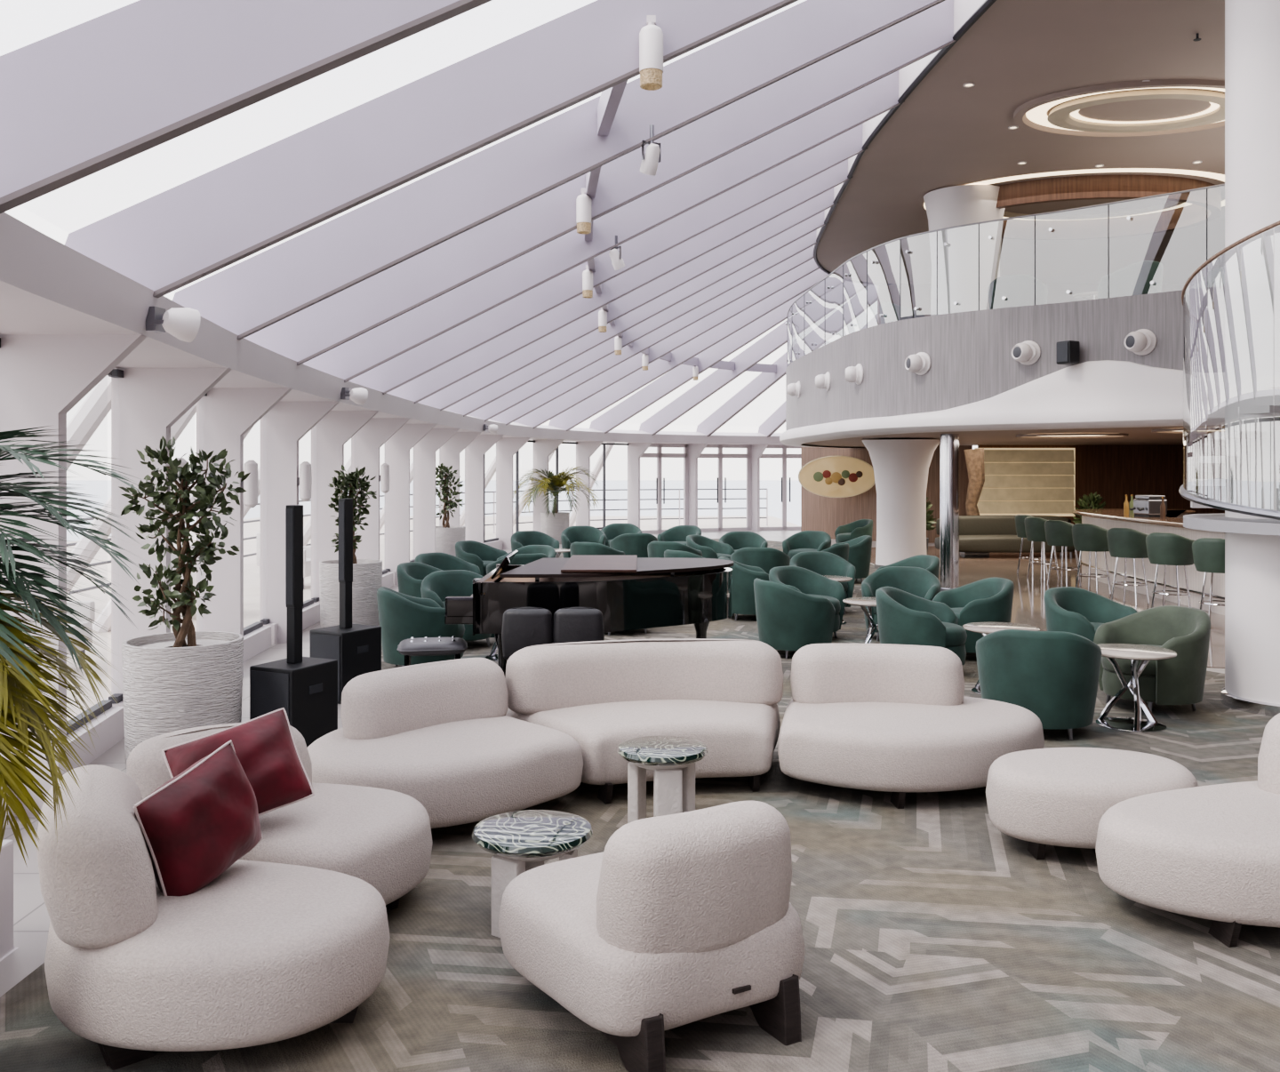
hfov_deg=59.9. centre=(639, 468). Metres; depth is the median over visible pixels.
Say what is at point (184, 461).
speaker
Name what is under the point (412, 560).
window
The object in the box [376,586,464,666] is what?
tub chair
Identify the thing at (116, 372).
window
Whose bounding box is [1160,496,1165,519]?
bottle
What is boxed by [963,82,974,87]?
recessed light
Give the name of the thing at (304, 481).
speaker
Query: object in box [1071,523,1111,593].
bar stool
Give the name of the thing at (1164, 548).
bar stool
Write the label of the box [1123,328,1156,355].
spotlight
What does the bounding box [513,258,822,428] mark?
beam
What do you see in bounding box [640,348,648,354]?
trim
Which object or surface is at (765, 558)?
tub chair
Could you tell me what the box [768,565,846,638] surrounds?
tub chair
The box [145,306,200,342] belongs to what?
floodlight
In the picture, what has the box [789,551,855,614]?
tub chair
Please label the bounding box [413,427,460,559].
column
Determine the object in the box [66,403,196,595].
diagonal strut
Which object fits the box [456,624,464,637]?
seat cushion
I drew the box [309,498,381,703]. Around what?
loudspeaker
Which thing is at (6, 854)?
trim
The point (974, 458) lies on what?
sculpture
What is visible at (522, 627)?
padded chair
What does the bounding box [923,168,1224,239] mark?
cove
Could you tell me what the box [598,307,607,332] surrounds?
pendant
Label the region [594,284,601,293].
trim
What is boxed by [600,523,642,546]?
tub chair
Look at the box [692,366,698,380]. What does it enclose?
pendant
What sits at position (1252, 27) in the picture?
round column
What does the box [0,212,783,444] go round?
trim
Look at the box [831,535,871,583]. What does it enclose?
tub chair
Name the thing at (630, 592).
grand piano
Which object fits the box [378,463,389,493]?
speaker
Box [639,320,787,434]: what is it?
trim
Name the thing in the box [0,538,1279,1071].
floor
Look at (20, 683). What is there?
potted palm
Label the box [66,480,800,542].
sea
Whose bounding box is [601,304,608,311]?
trim
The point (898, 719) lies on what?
sofa section
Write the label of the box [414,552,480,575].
tub chair
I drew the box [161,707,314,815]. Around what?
throw pillow
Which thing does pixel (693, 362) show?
trim
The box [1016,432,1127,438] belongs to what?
recessed light
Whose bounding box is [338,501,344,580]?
grille
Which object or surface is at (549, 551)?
tub chair
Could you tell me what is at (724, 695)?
sofa section
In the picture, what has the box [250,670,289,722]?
grille
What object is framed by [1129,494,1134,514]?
bottle
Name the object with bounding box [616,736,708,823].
side table
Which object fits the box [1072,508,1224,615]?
bar counter
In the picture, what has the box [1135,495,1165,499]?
tray
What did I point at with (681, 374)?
beam
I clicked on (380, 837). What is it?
sofa section
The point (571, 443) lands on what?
window
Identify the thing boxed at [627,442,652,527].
column
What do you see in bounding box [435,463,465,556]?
potted ficus
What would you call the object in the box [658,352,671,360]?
trim
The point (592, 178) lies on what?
trim
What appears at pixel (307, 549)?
armchair
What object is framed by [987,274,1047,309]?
tub chair
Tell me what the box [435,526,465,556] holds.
pot
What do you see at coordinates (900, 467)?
column
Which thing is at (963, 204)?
column
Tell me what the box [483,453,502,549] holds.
window
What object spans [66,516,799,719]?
deck
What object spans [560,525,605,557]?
tub chair
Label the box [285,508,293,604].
grille
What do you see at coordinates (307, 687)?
loudspeaker
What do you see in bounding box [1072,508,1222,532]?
countertop
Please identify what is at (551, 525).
pot
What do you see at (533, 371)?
beam
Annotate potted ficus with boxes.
[117,435,250,763]
[319,464,382,627]
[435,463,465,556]
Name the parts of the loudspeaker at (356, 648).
handle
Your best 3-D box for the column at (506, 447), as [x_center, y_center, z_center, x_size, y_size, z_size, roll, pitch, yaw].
[-2.727,0.540,24.080,0.801,2.432,0.090,0,0,12]
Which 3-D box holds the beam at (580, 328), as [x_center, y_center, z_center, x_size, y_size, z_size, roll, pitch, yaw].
[-0.172,-2.760,17.053,6.600,3.795,0.085,0,0,-7]
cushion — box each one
[397,637,467,655]
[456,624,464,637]
[482,560,495,575]
[716,552,730,559]
[787,548,816,559]
[806,593,840,614]
[835,532,850,542]
[840,581,847,591]
[941,621,967,646]
[951,607,963,625]
[1090,622,1103,634]
[1101,644,1161,676]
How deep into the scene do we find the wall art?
26.73 m
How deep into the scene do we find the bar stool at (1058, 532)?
16.33 m
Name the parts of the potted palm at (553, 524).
stem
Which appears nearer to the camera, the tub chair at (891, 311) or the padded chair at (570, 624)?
the padded chair at (570, 624)
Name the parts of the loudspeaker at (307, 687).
handle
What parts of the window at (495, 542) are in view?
sill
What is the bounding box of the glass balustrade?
[785,184,1224,366]
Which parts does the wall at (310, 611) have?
frame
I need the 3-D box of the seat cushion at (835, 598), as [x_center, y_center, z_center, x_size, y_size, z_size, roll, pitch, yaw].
[1.736,1.383,11.381,0.597,0.170,0.670,0,0,-40]
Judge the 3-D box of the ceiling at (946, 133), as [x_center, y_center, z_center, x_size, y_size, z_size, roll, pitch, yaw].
[7.968,-4.530,11.100,10.064,0.700,28.400,0,0,0]
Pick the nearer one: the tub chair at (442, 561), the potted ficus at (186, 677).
the potted ficus at (186, 677)
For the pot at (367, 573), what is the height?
0.720 m
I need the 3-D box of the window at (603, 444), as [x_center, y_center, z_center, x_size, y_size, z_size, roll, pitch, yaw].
[-0.918,0.547,28.502,0.220,2.405,1.872,0,0,40]
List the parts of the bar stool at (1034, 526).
leg, backrest, leg, leg, leg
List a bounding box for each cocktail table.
[485,641,497,661]
[554,548,570,557]
[822,575,852,624]
[842,597,879,643]
[962,622,1039,695]
[1072,291,1098,300]
[1096,643,1176,733]
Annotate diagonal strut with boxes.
[66,375,111,469]
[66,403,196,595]
[92,427,252,632]
[243,466,260,518]
[303,456,351,545]
[379,461,413,530]
[459,456,495,526]
[512,449,555,527]
[568,442,614,527]
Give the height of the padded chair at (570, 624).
0.852 m
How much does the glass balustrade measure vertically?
1.200 m
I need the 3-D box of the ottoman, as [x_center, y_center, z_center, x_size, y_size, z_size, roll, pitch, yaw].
[2.067,1.544,5.109,0.958,0.424,0.718,0,0,0]
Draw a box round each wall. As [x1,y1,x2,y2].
[800,445,972,543]
[877,283,1184,325]
[977,444,1224,524]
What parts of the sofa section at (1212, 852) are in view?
seat, backrest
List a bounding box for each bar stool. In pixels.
[1015,514,1047,575]
[1024,516,1059,580]
[1044,520,1081,586]
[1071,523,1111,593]
[1106,528,1149,605]
[1145,532,1194,607]
[1192,537,1224,618]
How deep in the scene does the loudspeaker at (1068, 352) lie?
13.12 m
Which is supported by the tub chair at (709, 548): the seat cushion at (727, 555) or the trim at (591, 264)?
the seat cushion at (727, 555)
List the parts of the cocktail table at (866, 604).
leg, leg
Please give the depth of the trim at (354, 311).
9.92 m
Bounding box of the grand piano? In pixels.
[444,550,733,678]
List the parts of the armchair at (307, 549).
backrest, armrest, seat, armrest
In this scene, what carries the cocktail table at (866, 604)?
on the floor at (935, 940)
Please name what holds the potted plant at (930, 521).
on the floor at (31, 918)
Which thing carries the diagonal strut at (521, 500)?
on the deck
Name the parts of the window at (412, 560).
sill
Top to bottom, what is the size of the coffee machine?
0.305 m
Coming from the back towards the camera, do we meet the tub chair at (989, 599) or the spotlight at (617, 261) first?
the spotlight at (617, 261)
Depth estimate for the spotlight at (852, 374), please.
16.00 m
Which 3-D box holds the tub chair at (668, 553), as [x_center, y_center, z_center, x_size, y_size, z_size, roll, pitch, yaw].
[0.687,1.384,14.189,0.755,0.712,0.790,0,0,-40]
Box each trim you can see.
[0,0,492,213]
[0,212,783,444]
[0,333,146,816]
[0,840,17,961]
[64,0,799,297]
[111,368,231,695]
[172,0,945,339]
[196,387,292,676]
[244,0,960,365]
[260,400,339,643]
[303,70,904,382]
[311,410,378,600]
[348,123,867,394]
[351,417,410,559]
[384,423,437,584]
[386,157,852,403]
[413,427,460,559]
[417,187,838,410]
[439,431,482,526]
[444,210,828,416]
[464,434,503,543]
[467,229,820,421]
[489,245,816,424]
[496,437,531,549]
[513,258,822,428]
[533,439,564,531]
[548,268,828,431]
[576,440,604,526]
[584,220,593,240]
[585,166,601,198]
[587,257,595,271]
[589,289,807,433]
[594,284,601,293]
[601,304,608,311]
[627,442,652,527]
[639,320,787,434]
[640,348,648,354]
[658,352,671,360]
[681,357,697,366]
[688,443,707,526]
[696,352,787,436]
[710,360,734,370]
[745,363,776,372]
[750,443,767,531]
[758,401,785,437]
[779,360,1224,447]
[785,287,1224,431]
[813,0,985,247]
[813,0,996,285]
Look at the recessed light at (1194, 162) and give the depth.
15.15 m
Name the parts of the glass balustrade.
glass panel, glass panel, glass panel, glass panel, glass panel, glass panel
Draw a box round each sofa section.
[36,764,390,1070]
[126,722,432,910]
[307,657,583,834]
[504,638,783,804]
[777,643,1044,808]
[1095,712,1279,947]
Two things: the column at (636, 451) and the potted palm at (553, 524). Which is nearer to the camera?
the potted palm at (553, 524)
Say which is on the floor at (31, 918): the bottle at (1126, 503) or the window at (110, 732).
the window at (110, 732)
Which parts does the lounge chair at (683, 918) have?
sled leg, seat, backrest, sled leg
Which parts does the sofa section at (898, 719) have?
backrest, seat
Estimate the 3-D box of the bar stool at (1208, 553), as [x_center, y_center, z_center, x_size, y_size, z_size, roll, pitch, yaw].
[6.399,1.251,12.279,0.559,0.982,0.500,0,0,45]
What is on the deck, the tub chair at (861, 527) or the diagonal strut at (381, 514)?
the diagonal strut at (381, 514)
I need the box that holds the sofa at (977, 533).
[934,515,1078,558]
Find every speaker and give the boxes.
[167,457,189,514]
[240,460,258,507]
[296,461,311,501]
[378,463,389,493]
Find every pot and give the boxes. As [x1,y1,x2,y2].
[121,631,243,763]
[319,559,382,627]
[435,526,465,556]
[540,512,569,543]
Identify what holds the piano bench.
on the floor at (935, 940)
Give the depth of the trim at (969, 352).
14.19 m
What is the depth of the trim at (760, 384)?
28.83 m
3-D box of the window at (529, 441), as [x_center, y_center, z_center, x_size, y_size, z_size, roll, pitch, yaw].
[-2.766,0.547,25.054,0.220,2.405,1.853,0,0,19]
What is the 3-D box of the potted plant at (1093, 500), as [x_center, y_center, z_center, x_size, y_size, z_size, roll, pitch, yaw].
[8.599,1.092,21.203,0.715,1.316,0.698,0,0,0]
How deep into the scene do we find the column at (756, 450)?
31.00 m
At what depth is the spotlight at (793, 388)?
20.09 m
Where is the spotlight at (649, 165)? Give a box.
[640,124,660,175]
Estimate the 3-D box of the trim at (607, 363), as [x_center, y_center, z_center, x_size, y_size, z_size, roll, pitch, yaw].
[0.173,-2.760,21.998,6.600,3.795,0.085,0,0,4]
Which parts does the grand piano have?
leg, lid, leg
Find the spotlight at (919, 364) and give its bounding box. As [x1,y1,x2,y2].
[904,352,930,375]
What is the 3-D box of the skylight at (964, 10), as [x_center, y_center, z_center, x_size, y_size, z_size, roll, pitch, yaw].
[4.069,-4.530,14.547,3.460,0.660,22.047,0,0,9]
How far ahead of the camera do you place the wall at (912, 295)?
25.12 m
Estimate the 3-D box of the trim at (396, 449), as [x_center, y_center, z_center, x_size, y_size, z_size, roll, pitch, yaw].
[-3.435,0.540,16.713,0.801,2.432,0.090,0,0,2]
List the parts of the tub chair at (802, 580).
seat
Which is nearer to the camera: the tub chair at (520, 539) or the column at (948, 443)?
the column at (948, 443)
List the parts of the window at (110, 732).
sill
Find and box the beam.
[597,80,627,135]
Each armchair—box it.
[66,600,95,669]
[256,532,311,589]
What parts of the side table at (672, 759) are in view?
leg, post, leg, leg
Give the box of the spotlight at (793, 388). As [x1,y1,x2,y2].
[787,381,800,397]
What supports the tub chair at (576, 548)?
on the floor at (935, 940)
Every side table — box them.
[472,809,592,937]
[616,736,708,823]
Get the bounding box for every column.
[862,439,939,568]
[923,184,1005,315]
[939,433,959,591]
[1220,0,1279,716]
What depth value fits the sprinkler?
10.68 m
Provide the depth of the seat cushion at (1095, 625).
9.14 m
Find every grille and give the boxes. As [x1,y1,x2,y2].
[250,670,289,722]
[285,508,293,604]
[310,632,340,701]
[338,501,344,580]
[1056,342,1068,362]
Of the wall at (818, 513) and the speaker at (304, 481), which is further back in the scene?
the wall at (818, 513)
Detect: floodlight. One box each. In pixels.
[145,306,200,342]
[340,387,367,405]
[483,424,497,433]
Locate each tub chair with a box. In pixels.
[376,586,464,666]
[396,561,442,598]
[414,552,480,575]
[420,569,494,647]
[455,540,507,576]
[486,552,548,575]
[496,544,555,560]
[510,530,559,555]
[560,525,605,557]
[569,542,624,556]
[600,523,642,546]
[609,533,657,557]
[647,541,702,557]
[656,525,701,544]
[664,549,704,558]
[686,534,734,559]
[718,531,767,551]
[718,556,768,620]
[730,547,790,574]
[753,577,835,658]
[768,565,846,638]
[782,530,831,562]
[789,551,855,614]
[821,543,848,560]
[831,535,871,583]
[834,519,872,543]
[861,566,940,640]
[875,586,967,664]
[876,554,939,579]
[880,302,924,324]
[932,577,1014,652]
[975,629,1102,739]
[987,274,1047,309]
[1043,586,1137,641]
[1093,605,1211,711]
[1097,260,1163,298]
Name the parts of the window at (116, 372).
sill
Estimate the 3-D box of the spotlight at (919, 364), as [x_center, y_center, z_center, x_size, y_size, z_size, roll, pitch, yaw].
[3.634,-1.385,14.620,0.224,0.300,0.317,0,0,-38]
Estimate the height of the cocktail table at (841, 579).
0.521 m
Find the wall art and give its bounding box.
[798,456,875,497]
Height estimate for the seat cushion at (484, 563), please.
0.170 m
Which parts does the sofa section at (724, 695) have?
seat, backrest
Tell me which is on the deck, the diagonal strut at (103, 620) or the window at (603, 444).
the diagonal strut at (103, 620)
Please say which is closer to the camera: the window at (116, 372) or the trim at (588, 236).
the window at (116, 372)
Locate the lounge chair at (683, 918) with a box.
[498,800,805,1071]
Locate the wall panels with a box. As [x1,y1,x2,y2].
[974,448,1075,516]
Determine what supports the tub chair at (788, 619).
on the floor at (935, 940)
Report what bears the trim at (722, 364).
attached to the beam at (681, 374)
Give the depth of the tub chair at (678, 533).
20.05 m
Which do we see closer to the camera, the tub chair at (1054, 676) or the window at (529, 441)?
the tub chair at (1054, 676)
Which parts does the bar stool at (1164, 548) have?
leg, leg, backrest, leg, leg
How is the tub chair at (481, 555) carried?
on the floor at (935, 940)
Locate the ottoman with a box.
[985,747,1198,860]
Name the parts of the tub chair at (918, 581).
seat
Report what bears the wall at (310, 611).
on the floor at (31, 918)
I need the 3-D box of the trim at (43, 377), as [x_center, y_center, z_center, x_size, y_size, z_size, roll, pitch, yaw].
[-2.885,0.540,5.613,0.801,2.432,0.090,0,0,2]
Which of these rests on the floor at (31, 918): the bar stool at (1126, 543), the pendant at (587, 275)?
the bar stool at (1126, 543)
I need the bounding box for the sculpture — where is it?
[960,448,989,553]
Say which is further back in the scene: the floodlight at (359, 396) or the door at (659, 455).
the door at (659, 455)
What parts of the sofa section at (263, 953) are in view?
backrest, seat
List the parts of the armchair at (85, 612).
seat, armrest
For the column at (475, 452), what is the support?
on the floor at (31, 918)
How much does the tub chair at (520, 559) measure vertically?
0.712 m
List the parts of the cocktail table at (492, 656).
plate, leg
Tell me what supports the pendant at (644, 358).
hanging from the trim at (646, 351)
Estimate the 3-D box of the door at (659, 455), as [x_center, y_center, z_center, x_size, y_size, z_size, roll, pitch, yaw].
[0.542,0.540,29.833,1.973,2.460,0.132,0,0,-37]
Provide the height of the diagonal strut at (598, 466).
2.860 m
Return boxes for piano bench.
[397,635,467,666]
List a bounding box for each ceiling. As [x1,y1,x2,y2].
[800,424,1224,447]
[816,0,1224,283]
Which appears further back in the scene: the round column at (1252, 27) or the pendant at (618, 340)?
the pendant at (618, 340)
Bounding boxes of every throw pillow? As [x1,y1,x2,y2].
[133,740,263,896]
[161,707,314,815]
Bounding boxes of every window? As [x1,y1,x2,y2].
[0,337,124,823]
[66,392,767,662]
[103,368,123,706]
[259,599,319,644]
[311,597,319,603]
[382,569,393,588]
[385,559,415,584]
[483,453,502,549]
[515,440,535,532]
[555,441,577,511]
[595,442,628,530]
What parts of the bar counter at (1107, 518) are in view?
foot rail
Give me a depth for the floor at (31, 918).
10.97 m
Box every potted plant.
[926,496,935,554]
[1072,491,1105,523]
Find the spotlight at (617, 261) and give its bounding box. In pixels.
[608,235,624,270]
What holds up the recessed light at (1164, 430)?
in the ceiling at (1136, 436)
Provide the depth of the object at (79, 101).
3.87 m
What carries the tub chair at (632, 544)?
on the floor at (935, 940)
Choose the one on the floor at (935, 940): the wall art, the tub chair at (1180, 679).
the tub chair at (1180, 679)
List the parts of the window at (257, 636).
sill, rail, deck railing, rail, rail, post, post, post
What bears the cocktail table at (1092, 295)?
on the floor
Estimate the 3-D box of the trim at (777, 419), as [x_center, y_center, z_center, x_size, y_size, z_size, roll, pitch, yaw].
[4.950,-2.760,28.088,0.085,3.795,6.600,0,0,-30]
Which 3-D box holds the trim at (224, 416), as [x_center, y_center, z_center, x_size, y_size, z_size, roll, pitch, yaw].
[-3.305,0.540,9.313,0.801,2.432,0.090,0,0,2]
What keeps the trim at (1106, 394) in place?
attached to the wall at (818, 513)
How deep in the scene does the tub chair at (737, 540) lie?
18.05 m
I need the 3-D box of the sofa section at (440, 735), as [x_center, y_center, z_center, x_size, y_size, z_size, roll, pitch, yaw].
[-1.064,1.401,5.627,1.276,0.710,1.197,0,0,-43]
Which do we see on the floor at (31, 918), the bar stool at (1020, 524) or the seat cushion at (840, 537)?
the bar stool at (1020, 524)
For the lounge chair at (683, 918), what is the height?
0.722 m
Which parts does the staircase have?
glass panel, glass panel, handrail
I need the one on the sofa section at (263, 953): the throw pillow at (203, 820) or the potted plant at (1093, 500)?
the throw pillow at (203, 820)
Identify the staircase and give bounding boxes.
[1178,220,1279,535]
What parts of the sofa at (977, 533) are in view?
backrest, seat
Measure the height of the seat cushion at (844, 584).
0.170 m
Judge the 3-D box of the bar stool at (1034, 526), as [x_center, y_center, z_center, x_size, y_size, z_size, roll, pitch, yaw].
[6.324,1.251,17.485,0.500,0.982,0.559,0,0,-30]
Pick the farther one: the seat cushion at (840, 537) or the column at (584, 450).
the column at (584, 450)
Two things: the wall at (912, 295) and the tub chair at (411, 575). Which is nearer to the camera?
the tub chair at (411, 575)
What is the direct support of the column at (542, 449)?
on the floor at (31, 918)
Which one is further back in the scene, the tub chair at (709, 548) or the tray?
the tub chair at (709, 548)
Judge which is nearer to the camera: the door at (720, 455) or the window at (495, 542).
the window at (495, 542)
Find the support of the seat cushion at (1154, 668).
on the tub chair at (1180, 679)
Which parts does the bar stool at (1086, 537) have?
leg, leg, backrest, leg, leg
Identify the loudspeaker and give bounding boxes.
[249,504,337,747]
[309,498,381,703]
[1056,340,1079,365]
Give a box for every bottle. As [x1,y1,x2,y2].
[1123,495,1128,515]
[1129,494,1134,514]
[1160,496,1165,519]
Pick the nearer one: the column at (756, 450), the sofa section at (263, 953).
the sofa section at (263, 953)
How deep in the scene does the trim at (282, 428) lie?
11.13 m
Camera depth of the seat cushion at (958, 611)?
10.04 m
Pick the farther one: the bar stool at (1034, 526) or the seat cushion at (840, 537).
the seat cushion at (840, 537)
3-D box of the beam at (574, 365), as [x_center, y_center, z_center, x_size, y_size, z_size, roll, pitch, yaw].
[0.000,-2.760,20.400,6.600,3.795,0.085,0,0,0]
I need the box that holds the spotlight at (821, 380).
[815,371,830,391]
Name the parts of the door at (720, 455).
handle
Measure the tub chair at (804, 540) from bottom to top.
0.712 m
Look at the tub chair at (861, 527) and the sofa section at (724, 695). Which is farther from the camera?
the tub chair at (861, 527)
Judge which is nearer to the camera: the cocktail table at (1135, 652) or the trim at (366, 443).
the cocktail table at (1135, 652)
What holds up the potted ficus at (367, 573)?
on the floor at (31, 918)
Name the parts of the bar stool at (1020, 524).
leg, backrest, leg, leg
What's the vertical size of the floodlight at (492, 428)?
0.174 m
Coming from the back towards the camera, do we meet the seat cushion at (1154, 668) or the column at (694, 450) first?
the column at (694, 450)
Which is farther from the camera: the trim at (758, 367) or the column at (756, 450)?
the column at (756, 450)
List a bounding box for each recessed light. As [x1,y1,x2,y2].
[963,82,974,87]
[1008,125,1018,129]
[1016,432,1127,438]
[1151,427,1224,433]
[1192,160,1202,163]
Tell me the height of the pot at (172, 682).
0.720 m
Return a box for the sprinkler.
[1192,32,1201,41]
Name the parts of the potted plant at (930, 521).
pot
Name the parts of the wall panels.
panel, panel, panel, panel, panel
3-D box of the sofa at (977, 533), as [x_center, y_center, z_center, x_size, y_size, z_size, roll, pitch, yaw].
[7.300,1.344,21.948,2.886,0.812,1.023,0,0,0]
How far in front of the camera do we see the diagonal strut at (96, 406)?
8.86 m
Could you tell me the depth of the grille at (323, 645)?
8.30 m
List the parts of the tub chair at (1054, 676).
leg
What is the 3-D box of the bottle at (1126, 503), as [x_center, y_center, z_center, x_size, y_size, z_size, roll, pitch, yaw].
[7.200,0.540,16.450,0.070,0.300,0.070,0,0,0]
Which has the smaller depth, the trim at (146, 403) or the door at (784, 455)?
the trim at (146, 403)
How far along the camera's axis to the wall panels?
24.32 m
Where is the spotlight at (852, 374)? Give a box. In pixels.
[845,363,863,384]
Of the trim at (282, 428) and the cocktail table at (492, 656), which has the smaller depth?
the cocktail table at (492, 656)
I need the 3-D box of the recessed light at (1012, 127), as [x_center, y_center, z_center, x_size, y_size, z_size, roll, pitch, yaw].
[4.572,-4.174,13.607,0.120,0.012,0.120,0,0,0]
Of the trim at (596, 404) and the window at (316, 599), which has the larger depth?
the trim at (596, 404)
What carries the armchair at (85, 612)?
on the deck
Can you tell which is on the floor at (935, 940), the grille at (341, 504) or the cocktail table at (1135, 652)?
the cocktail table at (1135, 652)
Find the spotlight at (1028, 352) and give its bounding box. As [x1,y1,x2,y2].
[1011,340,1040,365]
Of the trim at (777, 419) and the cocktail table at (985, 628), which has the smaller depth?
the cocktail table at (985, 628)
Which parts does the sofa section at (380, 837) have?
backrest, seat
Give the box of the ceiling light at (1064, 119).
[1013,79,1224,138]
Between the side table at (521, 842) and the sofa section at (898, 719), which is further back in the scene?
the sofa section at (898, 719)
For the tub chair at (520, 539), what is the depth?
18.23 m
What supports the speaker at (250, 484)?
attached to the trim at (224, 416)
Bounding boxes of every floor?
[0,529,1224,997]
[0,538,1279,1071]
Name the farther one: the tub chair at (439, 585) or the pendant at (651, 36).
the tub chair at (439, 585)
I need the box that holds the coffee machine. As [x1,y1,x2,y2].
[1129,495,1167,517]
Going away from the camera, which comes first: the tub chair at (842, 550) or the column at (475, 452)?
the tub chair at (842, 550)
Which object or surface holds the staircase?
attached to the round column at (1252, 27)
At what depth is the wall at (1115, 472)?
24.52 m
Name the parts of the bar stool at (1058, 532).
leg, backrest, leg, leg, leg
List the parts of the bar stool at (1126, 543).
leg, leg, backrest, leg, leg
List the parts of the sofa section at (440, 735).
backrest, seat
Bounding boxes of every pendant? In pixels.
[576,187,591,234]
[582,264,592,298]
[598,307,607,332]
[614,335,621,355]
[639,15,663,90]
[641,354,647,370]
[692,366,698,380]
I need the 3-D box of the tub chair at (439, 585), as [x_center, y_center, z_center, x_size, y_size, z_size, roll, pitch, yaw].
[-1.759,1.384,10.915,0.790,0.712,0.755,0,0,-30]
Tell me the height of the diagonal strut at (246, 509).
2.860 m
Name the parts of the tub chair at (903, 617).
seat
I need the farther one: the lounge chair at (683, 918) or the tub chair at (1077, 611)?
the tub chair at (1077, 611)
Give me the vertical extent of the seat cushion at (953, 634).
0.170 m
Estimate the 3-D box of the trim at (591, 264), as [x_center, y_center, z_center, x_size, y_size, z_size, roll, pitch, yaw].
[-0.566,-2.504,12.692,0.080,0.200,1.770,0,0,-1]
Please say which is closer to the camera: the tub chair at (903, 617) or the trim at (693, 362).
the tub chair at (903, 617)
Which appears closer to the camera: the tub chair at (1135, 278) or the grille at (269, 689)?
the grille at (269, 689)
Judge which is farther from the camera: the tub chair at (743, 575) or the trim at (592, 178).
the tub chair at (743, 575)
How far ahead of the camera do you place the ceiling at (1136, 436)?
18.84 m
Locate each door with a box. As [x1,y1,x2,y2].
[640,443,687,534]
[698,444,751,531]
[760,444,801,530]
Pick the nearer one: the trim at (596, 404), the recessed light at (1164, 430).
the recessed light at (1164, 430)
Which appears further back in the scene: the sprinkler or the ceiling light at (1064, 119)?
the ceiling light at (1064, 119)
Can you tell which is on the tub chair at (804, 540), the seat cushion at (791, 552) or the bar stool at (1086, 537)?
the seat cushion at (791, 552)
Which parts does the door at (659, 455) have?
handle, handle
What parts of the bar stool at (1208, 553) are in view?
leg, backrest, leg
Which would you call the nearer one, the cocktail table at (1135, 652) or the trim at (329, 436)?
the cocktail table at (1135, 652)
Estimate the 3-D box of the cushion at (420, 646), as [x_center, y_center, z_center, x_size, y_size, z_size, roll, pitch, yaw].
[-1.520,1.300,8.150,0.508,0.100,0.392,0,0,-10]
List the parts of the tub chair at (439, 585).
seat, leg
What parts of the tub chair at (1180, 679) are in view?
leg, seat, leg, leg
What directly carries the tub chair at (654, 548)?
on the floor at (935, 940)
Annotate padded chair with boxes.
[501,607,552,660]
[552,607,604,643]
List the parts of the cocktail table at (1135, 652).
leg, plate, leg, leg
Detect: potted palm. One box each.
[0,425,153,864]
[512,465,599,543]
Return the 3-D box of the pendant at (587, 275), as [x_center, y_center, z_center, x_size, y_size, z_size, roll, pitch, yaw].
[-0.634,-2.270,13.507,0.132,0.395,0.176,0,0,0]
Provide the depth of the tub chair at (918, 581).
11.50 m
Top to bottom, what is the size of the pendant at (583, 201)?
0.395 m
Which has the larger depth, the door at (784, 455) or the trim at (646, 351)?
the door at (784, 455)
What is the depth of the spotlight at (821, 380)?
17.74 m
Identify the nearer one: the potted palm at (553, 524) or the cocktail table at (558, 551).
the cocktail table at (558, 551)
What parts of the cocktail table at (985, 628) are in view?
plate, leg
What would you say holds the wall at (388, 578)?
on the floor at (31, 918)
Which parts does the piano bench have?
leg, leg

